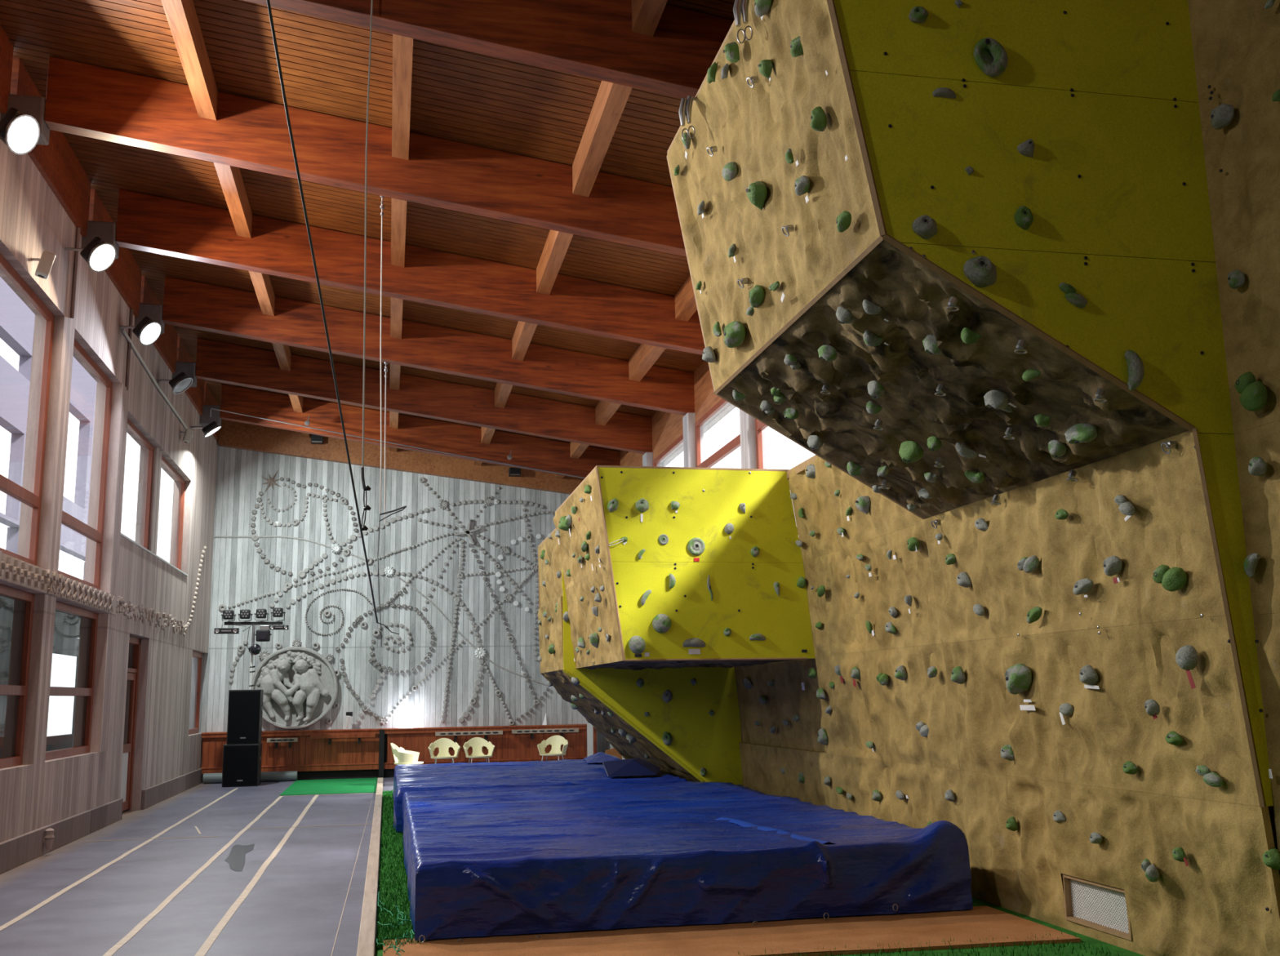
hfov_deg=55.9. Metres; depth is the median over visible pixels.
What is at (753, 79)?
hanger
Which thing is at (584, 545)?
hold
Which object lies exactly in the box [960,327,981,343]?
hold
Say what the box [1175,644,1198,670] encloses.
hold
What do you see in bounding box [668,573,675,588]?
hold
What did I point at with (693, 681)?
hold
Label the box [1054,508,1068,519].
hold
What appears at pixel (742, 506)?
hold
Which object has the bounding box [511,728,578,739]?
rail
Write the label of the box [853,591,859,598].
hold
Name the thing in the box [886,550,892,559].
hold
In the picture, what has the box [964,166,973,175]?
hold
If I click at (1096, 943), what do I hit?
artificial turf
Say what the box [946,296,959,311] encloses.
hanger
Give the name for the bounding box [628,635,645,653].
hold
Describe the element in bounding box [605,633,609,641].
hold
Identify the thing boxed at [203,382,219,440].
trim
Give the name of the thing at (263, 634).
light
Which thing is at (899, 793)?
hold
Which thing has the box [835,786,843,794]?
hold
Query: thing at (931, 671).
hold
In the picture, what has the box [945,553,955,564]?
hold
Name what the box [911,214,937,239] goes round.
hold
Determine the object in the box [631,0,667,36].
joist
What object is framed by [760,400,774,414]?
hold
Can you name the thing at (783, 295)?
tag
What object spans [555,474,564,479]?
joist
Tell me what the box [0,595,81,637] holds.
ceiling
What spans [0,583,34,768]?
window
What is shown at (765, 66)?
hold
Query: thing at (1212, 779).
hold
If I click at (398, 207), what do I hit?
joist
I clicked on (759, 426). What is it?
window
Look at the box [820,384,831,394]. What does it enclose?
hanger
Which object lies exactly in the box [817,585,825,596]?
hold
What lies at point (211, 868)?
floor
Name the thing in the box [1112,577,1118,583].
tag
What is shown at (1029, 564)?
hold
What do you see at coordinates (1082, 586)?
hold
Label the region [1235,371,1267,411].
hold
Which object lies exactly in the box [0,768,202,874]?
baseboard
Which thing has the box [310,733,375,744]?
rail
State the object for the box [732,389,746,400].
hold
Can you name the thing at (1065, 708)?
hold
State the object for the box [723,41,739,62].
hold
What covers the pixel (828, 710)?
hold
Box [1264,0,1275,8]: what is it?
hold
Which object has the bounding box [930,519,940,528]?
hanger
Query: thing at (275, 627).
light
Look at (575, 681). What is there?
hold
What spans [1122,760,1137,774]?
hold
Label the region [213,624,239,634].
light
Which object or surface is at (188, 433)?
wall sensor
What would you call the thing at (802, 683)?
tag
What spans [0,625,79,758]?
wall
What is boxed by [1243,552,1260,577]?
hold
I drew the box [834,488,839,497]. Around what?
hold
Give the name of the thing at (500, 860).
mat
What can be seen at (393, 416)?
joist
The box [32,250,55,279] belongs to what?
wall sensor
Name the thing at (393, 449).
joist
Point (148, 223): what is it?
roof beam
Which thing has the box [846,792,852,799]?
hold
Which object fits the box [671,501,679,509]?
hold
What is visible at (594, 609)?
hold
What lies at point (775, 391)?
hold
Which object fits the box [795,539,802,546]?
hold
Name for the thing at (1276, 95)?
hold
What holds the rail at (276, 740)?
attached to the wood panelling
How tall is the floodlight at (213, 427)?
0.291 m
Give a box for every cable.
[237,625,251,653]
[266,0,377,623]
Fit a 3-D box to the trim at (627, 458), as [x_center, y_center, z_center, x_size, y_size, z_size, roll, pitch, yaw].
[-0.097,-0.416,22.858,0.050,0.890,2.718,1,-10,-12]
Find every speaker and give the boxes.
[311,434,323,444]
[508,467,520,476]
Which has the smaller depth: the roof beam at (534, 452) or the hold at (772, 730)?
the hold at (772, 730)
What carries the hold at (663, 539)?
attached to the overhang at (745, 601)
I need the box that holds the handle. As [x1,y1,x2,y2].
[360,466,371,530]
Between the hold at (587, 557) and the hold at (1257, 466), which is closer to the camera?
the hold at (1257, 466)
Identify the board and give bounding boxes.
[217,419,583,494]
[356,777,382,955]
[586,723,593,756]
[604,747,622,759]
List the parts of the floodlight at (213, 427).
wall arm, lamp glass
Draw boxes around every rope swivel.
[379,195,384,215]
[383,362,387,377]
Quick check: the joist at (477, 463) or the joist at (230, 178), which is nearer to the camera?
the joist at (230, 178)
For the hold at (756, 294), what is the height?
0.129 m
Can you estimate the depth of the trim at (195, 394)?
21.54 m
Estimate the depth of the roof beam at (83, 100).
11.64 m
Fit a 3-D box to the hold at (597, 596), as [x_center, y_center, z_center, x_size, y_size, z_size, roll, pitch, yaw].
[-0.433,1.237,12.479,0.072,0.100,0.119,5,-12,-30]
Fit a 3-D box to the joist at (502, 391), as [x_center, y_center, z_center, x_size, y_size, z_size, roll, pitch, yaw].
[-2.143,-1.613,19.444,0.160,0.328,2.832,1,-10,-12]
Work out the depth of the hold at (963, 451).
7.80 m
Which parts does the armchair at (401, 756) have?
seat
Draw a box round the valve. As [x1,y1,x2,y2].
[43,828,54,849]
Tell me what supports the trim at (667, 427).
attached to the wall at (747, 422)
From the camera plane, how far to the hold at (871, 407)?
7.91 m
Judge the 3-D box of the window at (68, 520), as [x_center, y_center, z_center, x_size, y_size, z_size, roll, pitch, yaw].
[-6.759,-0.108,14.589,0.068,2.800,2.460,1,-10,-12]
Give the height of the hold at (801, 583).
0.122 m
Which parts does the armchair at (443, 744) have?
seat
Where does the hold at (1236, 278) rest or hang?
attached to the wall at (1226, 902)
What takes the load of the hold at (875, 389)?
attached to the overhang at (1113, 186)
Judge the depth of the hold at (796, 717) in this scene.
12.76 m
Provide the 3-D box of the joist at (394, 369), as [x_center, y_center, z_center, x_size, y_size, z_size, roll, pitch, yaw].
[-3.880,-1.900,19.132,0.160,0.328,2.832,1,-10,-12]
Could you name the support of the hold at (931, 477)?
attached to the overhang at (1113, 186)
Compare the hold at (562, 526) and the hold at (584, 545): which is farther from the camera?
the hold at (562, 526)
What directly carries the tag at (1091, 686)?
attached to the wall at (969, 723)
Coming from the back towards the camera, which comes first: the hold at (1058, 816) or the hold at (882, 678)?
the hold at (882, 678)
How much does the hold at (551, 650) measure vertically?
0.128 m
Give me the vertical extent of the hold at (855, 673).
0.113 m
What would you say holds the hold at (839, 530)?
attached to the wall at (969, 723)
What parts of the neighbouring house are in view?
post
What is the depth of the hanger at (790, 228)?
7.26 m
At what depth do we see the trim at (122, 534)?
18.28 m
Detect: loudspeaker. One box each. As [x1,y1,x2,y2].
[222,742,262,786]
[226,689,263,744]
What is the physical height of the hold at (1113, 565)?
0.115 m
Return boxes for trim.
[0,24,13,113]
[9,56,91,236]
[88,188,142,316]
[120,533,187,576]
[140,275,177,373]
[176,337,204,414]
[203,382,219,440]
[619,450,644,466]
[652,410,684,460]
[693,360,721,422]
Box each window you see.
[0,253,54,565]
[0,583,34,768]
[44,600,98,760]
[57,338,112,589]
[127,417,154,549]
[161,455,185,569]
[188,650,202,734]
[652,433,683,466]
[694,398,740,467]
[755,418,797,528]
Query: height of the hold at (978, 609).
0.090 m
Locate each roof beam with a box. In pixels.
[44,56,686,257]
[115,188,705,355]
[162,275,694,415]
[195,337,652,453]
[219,383,620,479]
[243,0,733,98]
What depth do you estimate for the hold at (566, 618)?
14.67 m
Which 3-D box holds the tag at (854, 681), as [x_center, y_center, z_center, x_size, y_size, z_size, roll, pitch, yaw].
[1.960,1.872,11.025,0.012,0.080,0.086,1,-10,-12]
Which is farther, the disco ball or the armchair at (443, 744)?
the armchair at (443, 744)
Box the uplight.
[401,719,413,728]
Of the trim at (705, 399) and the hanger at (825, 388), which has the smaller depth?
the hanger at (825, 388)
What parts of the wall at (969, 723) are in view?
rock panel, rock panel, rock panel, rock panel, rock panel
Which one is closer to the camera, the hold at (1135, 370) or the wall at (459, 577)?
the hold at (1135, 370)
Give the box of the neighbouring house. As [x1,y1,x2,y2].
[0,276,97,638]
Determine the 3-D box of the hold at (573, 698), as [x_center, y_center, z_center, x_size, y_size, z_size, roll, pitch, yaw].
[-0.885,2.962,16.241,0.088,0.084,0.209,1,-10,-11]
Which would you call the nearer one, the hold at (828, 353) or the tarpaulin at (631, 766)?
the hold at (828, 353)
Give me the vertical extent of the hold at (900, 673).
0.125 m
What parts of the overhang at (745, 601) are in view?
rock panel, rock panel, yellow panel, rock panel, rock panel, rock panel, yellow panel, rock panel, rock panel, yellow panel, yellow panel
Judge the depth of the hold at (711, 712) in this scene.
14.89 m
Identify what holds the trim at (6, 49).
attached to the wall at (140, 595)
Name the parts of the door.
panel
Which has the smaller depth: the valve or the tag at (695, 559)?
the tag at (695, 559)
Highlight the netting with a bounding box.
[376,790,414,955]
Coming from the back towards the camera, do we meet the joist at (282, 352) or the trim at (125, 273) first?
the joist at (282, 352)
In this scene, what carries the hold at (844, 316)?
attached to the overhang at (1113, 186)
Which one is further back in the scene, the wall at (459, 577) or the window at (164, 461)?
the wall at (459, 577)
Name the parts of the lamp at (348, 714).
lamp shade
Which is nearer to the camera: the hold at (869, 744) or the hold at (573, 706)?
the hold at (869, 744)
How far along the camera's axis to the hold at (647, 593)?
11.80 m
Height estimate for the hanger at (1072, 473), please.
0.070 m
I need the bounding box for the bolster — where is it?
[202,770,297,783]
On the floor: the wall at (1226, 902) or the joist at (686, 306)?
the wall at (1226, 902)
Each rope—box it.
[361,0,373,466]
[377,513,382,646]
[379,197,382,513]
[384,364,386,524]
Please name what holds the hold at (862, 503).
attached to the wall at (969, 723)
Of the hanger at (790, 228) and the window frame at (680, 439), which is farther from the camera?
the window frame at (680, 439)
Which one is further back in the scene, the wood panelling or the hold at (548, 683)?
the wood panelling
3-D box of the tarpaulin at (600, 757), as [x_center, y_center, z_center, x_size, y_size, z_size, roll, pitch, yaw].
[-0.582,4.346,18.803,0.548,0.136,1.327,1,-10,-8]
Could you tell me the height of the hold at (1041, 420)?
0.072 m
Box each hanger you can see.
[706,146,717,155]
[737,277,748,288]
[746,75,758,87]
[782,224,794,236]
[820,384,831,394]
[873,419,883,430]
[880,479,889,488]
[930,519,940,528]
[933,457,944,467]
[934,383,946,395]
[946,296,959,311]
[991,494,1000,505]
[1003,427,1015,439]
[1013,339,1027,353]
[1066,469,1078,481]
[1093,388,1106,402]
[1160,440,1176,453]
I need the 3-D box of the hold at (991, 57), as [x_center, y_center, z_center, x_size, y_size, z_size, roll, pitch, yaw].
[1.870,-2.244,6.435,0.194,0.221,0.067,1,-10,-12]
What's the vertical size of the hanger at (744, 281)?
0.075 m
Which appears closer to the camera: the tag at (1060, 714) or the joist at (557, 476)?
the tag at (1060, 714)
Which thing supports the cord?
attached to the hold at (625, 539)
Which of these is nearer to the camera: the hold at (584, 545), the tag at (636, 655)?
the tag at (636, 655)
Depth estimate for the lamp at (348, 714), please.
24.40 m
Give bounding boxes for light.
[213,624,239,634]
[221,609,235,621]
[237,609,253,621]
[253,608,268,621]
[254,625,271,641]
[269,623,288,630]
[271,607,285,621]
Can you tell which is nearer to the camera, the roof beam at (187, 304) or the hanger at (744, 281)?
the hanger at (744, 281)
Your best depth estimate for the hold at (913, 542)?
9.55 m
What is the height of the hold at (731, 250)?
0.077 m
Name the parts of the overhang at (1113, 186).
rock panel, rock panel, rock panel, rock panel, yellow panel, yellow panel, yellow panel, yellow panel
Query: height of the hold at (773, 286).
0.059 m
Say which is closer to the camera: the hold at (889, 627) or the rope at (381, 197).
the hold at (889, 627)
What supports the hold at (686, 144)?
attached to the overhang at (1113, 186)
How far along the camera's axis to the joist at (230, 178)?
13.33 m
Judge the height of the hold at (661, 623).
0.190 m
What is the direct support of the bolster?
on the floor
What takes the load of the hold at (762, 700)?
attached to the wall at (1226, 902)
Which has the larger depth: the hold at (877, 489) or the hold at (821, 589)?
the hold at (821, 589)
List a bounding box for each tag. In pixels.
[635,653,641,657]
[640,513,643,521]
[688,648,700,653]
[693,557,699,561]
[780,292,784,302]
[801,682,804,689]
[853,679,856,687]
[1019,705,1035,710]
[1059,711,1065,724]
[1084,684,1099,688]
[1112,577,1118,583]
[1124,515,1131,520]
[1183,857,1189,866]
[1186,669,1195,688]
[1268,768,1272,778]
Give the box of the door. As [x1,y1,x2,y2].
[120,635,141,811]
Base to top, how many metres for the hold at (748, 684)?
0.133 m
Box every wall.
[0,93,221,842]
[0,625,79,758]
[188,444,607,752]
[607,402,1279,884]
[734,0,1279,955]
[786,427,1265,807]
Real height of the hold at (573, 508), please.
0.095 m
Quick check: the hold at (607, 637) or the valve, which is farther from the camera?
the valve
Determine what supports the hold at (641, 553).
attached to the overhang at (745, 601)
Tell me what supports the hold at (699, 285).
attached to the overhang at (1113, 186)
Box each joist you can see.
[160,0,217,119]
[213,162,252,238]
[248,271,275,315]
[271,342,291,371]
[288,394,302,413]
[301,432,310,437]
[389,363,399,390]
[389,411,398,428]
[389,446,396,452]
[390,297,403,338]
[391,33,413,159]
[391,197,406,266]
[473,460,482,465]
[481,426,495,444]
[494,382,512,408]
[511,320,537,360]
[536,229,573,294]
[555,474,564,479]
[569,441,589,458]
[572,80,632,196]
[595,400,621,426]
[628,343,665,382]
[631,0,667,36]
[675,274,697,320]
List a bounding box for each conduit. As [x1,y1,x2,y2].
[70,226,79,318]
[124,308,133,390]
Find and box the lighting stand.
[224,621,283,688]
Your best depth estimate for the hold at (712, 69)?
8.12 m
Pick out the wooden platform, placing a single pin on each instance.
(801, 935)
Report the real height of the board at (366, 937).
0.055 m
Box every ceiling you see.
[0,0,734,451]
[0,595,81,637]
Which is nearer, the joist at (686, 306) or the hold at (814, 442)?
the hold at (814, 442)
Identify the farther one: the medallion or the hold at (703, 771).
the medallion
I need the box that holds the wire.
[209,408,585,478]
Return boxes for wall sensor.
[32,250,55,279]
[180,428,193,443]
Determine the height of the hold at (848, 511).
0.075 m
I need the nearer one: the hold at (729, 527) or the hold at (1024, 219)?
the hold at (1024, 219)
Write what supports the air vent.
in the wall at (1226, 902)
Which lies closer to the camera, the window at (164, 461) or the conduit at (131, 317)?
the conduit at (131, 317)
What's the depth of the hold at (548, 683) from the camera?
16.80 m
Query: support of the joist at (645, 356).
attached to the roof beam at (148, 223)
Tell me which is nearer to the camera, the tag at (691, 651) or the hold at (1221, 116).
the hold at (1221, 116)
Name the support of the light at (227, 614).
on the lighting stand
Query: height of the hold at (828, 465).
0.072 m
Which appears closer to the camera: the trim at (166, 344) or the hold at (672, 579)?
the hold at (672, 579)
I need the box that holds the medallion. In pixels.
[250,646,337,729]
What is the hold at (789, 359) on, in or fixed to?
attached to the overhang at (1113, 186)
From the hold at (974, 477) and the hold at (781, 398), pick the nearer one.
the hold at (974, 477)
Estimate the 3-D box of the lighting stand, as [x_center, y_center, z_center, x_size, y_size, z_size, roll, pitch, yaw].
[-7.371,3.372,22.950,1.070,1.270,0.075,1,-10,-12]
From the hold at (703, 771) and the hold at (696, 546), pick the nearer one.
the hold at (696, 546)
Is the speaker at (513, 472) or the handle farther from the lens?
the speaker at (513, 472)
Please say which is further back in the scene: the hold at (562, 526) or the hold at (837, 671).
the hold at (562, 526)
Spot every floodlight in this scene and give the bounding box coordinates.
[0,107,39,155]
[65,236,115,271]
[120,316,161,345]
[156,371,192,394]
[190,421,221,437]
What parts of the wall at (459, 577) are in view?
bead chain, bead chain, bead chain, bead chain, bead chain, bead chain, bead chain, bead chain, cord, bead chain, bead chain, bead chain, bead chain, bead chain, bead chain, bead chain, bead chain, bead chain, bead chain, bead chain, bead chain, bead chain, bead chain, bead chain, bead chain, bead chain, bead chain, bead chain, bead chain, bead chain, bead chain, bead chain, bead chain, bead chain, bead chain, bead chain, bead chain, bead chain, bead chain, bead chain, bead chain, bead chain, cord, bead chain, bead chain, bead chain, bead chain, bead chain, bead chain, bead chain, bead chain, bead chain, bead chain, bead chain, bead chain, bead chain, bead chain, bead chain, bead chain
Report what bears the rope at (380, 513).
hanging from the rope at (381, 197)
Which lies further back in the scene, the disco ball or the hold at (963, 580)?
the disco ball
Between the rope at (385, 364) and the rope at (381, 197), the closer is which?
the rope at (381, 197)
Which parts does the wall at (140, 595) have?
relief bead chain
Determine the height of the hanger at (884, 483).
0.070 m
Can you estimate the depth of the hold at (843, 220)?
6.46 m
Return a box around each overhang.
[537,465,815,785]
[666,0,1273,806]
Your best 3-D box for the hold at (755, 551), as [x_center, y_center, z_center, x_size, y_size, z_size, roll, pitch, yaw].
[1.157,0.739,12.136,0.083,0.113,0.083,-5,-11,21]
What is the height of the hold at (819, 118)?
0.134 m
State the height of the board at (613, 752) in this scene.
0.620 m
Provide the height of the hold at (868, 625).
0.115 m
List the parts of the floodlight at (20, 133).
lamp glass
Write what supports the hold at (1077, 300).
attached to the overhang at (1113, 186)
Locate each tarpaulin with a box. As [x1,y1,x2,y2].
[583,751,622,763]
[602,757,660,777]
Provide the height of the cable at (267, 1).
2.421 m
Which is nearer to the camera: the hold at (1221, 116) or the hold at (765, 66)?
the hold at (1221, 116)
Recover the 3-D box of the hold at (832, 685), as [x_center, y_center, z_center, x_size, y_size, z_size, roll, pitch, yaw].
[1.845,1.992,11.604,0.049,0.066,0.079,-1,-10,-2]
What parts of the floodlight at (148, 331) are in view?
wall arm, lamp glass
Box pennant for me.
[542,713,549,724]
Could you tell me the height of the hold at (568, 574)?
0.093 m
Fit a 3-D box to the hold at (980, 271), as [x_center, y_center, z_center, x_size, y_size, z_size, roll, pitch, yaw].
[1.746,-1.062,6.200,0.158,0.166,0.143,-5,-11,21]
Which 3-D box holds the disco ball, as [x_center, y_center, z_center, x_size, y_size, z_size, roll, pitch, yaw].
[-7.302,3.251,22.885,0.225,0.207,0.190,1,-10,-12]
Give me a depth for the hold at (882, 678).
10.33 m
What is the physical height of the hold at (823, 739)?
0.164 m
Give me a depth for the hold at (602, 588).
12.20 m
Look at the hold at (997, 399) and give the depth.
6.92 m
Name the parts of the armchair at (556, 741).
seat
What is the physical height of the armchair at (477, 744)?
0.767 m
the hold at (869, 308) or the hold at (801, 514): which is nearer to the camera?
the hold at (869, 308)
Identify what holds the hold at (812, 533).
attached to the wall at (969, 723)
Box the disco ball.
[248,644,261,654]
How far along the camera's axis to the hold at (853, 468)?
9.04 m
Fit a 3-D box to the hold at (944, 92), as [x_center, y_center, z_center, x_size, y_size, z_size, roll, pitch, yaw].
[1.607,-2.033,6.357,0.134,0.056,0.041,1,-10,-12]
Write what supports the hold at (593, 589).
attached to the overhang at (745, 601)
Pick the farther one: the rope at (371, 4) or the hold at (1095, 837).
the rope at (371, 4)
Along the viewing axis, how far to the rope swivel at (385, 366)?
17.61 m
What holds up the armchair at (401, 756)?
on the floor
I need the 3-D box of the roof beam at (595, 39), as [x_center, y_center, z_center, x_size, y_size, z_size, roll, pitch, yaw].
[-1.117,-3.498,9.003,7.695,1.761,0.190,1,-10,-12]
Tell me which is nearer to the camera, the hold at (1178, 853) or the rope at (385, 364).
the hold at (1178, 853)
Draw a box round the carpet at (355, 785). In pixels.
[279,777,377,795]
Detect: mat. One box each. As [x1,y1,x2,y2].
[392,759,687,831]
[402,781,973,942]
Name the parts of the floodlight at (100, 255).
wall arm, lamp glass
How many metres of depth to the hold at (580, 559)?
13.28 m
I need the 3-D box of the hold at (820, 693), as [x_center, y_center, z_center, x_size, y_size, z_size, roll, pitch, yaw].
[1.784,2.127,11.899,0.080,0.112,0.145,5,-12,-29]
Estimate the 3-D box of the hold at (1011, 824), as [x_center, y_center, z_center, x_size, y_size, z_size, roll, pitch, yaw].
[2.578,2.396,8.362,0.081,0.098,0.081,-5,-11,23]
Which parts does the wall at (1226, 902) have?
rock panel, rock panel, rock panel, rock panel, rock panel, rock panel, rock panel, rock panel, rock panel, rock panel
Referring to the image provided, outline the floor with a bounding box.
[0,777,394,955]
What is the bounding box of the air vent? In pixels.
[1062,873,1132,940]
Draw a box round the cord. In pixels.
[608,538,623,546]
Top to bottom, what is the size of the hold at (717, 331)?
0.106 m
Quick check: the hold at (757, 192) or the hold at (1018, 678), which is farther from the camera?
the hold at (1018, 678)
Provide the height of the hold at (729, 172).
0.124 m
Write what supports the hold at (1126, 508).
attached to the wall at (969, 723)
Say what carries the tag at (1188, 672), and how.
attached to the hold at (1187, 656)
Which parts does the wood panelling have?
dark post, rail, cap rail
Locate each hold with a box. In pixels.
[539,549,545,559]
[542,610,546,617]
[546,680,552,686]
[547,644,555,653]
[555,528,559,537]
[556,570,560,577]
[558,515,569,530]
[563,611,568,622]
[564,514,572,526]
[566,568,570,576]
[570,694,577,701]
[570,702,578,709]
[571,506,576,514]
[571,676,579,684]
[577,555,582,563]
[577,637,585,648]
[578,693,585,697]
[581,541,587,551]
[583,484,591,493]
[584,553,589,560]
[586,531,590,539]
[588,632,599,648]
[590,586,595,593]
[591,606,598,616]
[594,592,601,602]
[595,545,599,553]
[600,585,604,591]
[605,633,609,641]
[607,498,618,512]
[617,728,626,737]
[620,536,627,542]
[626,733,636,743]
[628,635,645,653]
[635,497,648,512]
[635,678,644,687]
[638,548,645,559]
[640,589,651,605]
[644,711,649,716]
[652,613,671,633]
[658,533,668,544]
[662,689,672,702]
[662,731,672,745]
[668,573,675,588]
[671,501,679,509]
[674,164,679,175]
[681,132,690,149]
[682,637,705,647]
[687,537,705,555]
[690,678,696,685]
[695,280,702,289]
[697,200,705,214]
[699,767,706,776]
[702,346,715,362]
[706,62,716,83]
[706,574,712,600]
[708,710,714,715]
[712,321,721,336]
[720,62,728,79]
[721,161,737,181]
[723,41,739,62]
[723,627,731,636]
[724,320,745,347]
[724,523,733,533]
[728,244,735,257]
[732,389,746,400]
[739,502,746,513]
[742,677,751,688]
[746,181,767,209]
[746,306,753,315]
[748,284,764,307]
[749,633,765,640]
[751,546,759,556]
[754,0,771,17]
[755,720,759,725]
[758,59,773,79]
[758,695,766,704]
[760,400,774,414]
[767,680,773,686]
[768,280,779,291]
[769,725,776,733]
[770,386,780,396]
[773,392,785,404]
[773,582,779,596]
[780,767,784,773]
[782,408,799,419]
[782,719,788,725]
[783,354,800,369]
[785,148,794,164]
[790,35,803,57]
[790,492,796,499]
[792,714,799,721]
[794,175,809,195]
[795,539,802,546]
[796,576,805,587]
[797,772,804,782]
[798,507,804,517]
[805,463,815,478]
[807,435,822,449]
[808,529,815,537]
[808,667,816,678]
[810,106,826,131]
[815,622,822,629]
[816,688,826,699]
[817,344,837,360]
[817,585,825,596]
[817,728,828,744]
[824,461,831,467]
[824,776,831,786]
[825,705,831,714]
[828,681,835,688]
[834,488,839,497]
[835,210,851,232]
[835,306,854,324]
[835,665,841,675]
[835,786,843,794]
[836,527,844,534]
[845,506,851,515]
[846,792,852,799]
[847,461,865,475]
[851,666,860,679]
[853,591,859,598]
[855,495,870,514]
[856,553,863,560]
[862,299,882,314]
[862,329,883,346]
[865,564,871,570]
[865,620,872,633]
[865,741,873,748]
[866,400,882,413]
[867,380,884,399]
[871,484,881,493]
[871,789,881,801]
[875,672,888,684]
[876,466,888,477]
[884,622,896,633]
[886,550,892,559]
[888,606,897,617]
[894,665,906,679]
[895,790,904,799]
[898,440,923,462]
[904,595,912,606]
[906,503,916,511]
[906,537,919,551]
[908,6,928,23]
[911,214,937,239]
[915,720,928,737]
[918,488,933,498]
[922,333,942,354]
[924,472,937,482]
[927,435,942,451]
[927,666,937,677]
[932,87,955,98]
[934,533,942,540]
[944,789,955,801]
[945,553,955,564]
[951,666,965,684]
[954,0,962,8]
[955,442,977,457]
[956,571,971,587]
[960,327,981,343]
[963,256,996,288]
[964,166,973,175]
[964,470,985,483]
[973,37,1008,76]
[973,604,984,615]
[974,518,988,531]
[983,390,1008,408]
[1000,404,1012,412]
[1000,744,1014,760]
[1004,662,1031,694]
[1005,816,1017,831]
[1013,205,1033,230]
[1017,138,1034,157]
[1017,555,1039,573]
[1022,368,1040,381]
[1026,606,1042,623]
[1034,413,1050,426]
[1048,440,1066,457]
[1053,810,1066,822]
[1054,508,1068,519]
[1058,282,1087,307]
[1059,702,1073,715]
[1064,423,1097,444]
[1072,577,1093,595]
[1079,665,1097,684]
[1089,831,1102,844]
[1102,555,1122,576]
[1114,494,1135,515]
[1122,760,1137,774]
[1124,349,1144,390]
[1141,857,1159,881]
[1144,698,1159,715]
[1152,564,1187,591]
[1165,730,1182,745]
[1172,847,1186,862]
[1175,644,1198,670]
[1195,764,1223,786]
[1210,103,1234,129]
[1227,269,1244,288]
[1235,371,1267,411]
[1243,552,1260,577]
[1248,456,1266,475]
[1262,848,1279,870]
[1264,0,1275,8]
[1271,88,1279,101]
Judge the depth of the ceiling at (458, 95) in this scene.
11.53 m
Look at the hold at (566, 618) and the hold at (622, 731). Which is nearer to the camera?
the hold at (566, 618)
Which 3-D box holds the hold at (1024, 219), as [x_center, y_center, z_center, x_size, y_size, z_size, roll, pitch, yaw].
[2.010,-1.363,6.317,0.093,0.127,0.091,-5,-11,23]
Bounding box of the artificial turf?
[375,790,1144,955]
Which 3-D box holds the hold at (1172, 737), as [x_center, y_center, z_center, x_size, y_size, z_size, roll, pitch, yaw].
[2.912,1.421,6.587,0.058,0.076,0.124,1,-10,-12]
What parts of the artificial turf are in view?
grass blades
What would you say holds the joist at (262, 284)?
attached to the roof beam at (148, 223)
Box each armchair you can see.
[390,742,423,764]
[428,737,460,764]
[462,737,494,763]
[537,735,568,760]
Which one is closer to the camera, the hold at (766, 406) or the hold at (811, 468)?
the hold at (766, 406)
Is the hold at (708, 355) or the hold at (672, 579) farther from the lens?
the hold at (672, 579)
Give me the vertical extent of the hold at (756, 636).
0.071 m
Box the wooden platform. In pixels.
[382,906,1080,955]
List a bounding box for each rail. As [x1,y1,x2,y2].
[266,737,297,748]
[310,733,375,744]
[435,730,502,741]
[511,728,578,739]
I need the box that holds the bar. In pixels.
[378,505,406,521]
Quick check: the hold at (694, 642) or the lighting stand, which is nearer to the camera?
the hold at (694, 642)
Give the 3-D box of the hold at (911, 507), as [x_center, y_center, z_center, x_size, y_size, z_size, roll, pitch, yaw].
[2.077,0.228,9.228,0.061,0.058,0.104,-2,-10,4]
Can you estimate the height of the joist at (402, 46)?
0.328 m
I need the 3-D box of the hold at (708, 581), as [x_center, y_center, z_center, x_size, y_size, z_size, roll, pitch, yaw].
[0.694,1.092,11.979,0.056,0.268,0.021,1,-10,-9]
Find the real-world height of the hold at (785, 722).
0.069 m
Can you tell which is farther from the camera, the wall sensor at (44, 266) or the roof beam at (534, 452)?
the roof beam at (534, 452)
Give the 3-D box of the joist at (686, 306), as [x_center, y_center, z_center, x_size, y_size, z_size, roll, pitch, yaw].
[0.808,-2.396,13.919,0.160,0.328,2.832,1,-10,-12]
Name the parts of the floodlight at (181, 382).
wall arm, lamp glass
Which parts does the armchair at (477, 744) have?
seat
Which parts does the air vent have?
plate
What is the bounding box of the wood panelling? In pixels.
[200,724,596,782]
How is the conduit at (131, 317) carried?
attached to the wall at (140, 595)
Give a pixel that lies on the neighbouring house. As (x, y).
(17, 319)
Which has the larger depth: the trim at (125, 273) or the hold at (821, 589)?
the trim at (125, 273)
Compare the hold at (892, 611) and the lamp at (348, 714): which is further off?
the lamp at (348, 714)
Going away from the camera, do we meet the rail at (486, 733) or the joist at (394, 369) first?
the joist at (394, 369)
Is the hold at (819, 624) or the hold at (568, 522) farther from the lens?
the hold at (568, 522)
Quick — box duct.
[120,328,193,437]
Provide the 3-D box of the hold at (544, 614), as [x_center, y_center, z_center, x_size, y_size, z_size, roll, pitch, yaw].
[-1.264,1.820,16.144,0.075,0.099,0.126,-1,-10,-1]
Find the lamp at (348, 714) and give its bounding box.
[345,711,352,728]

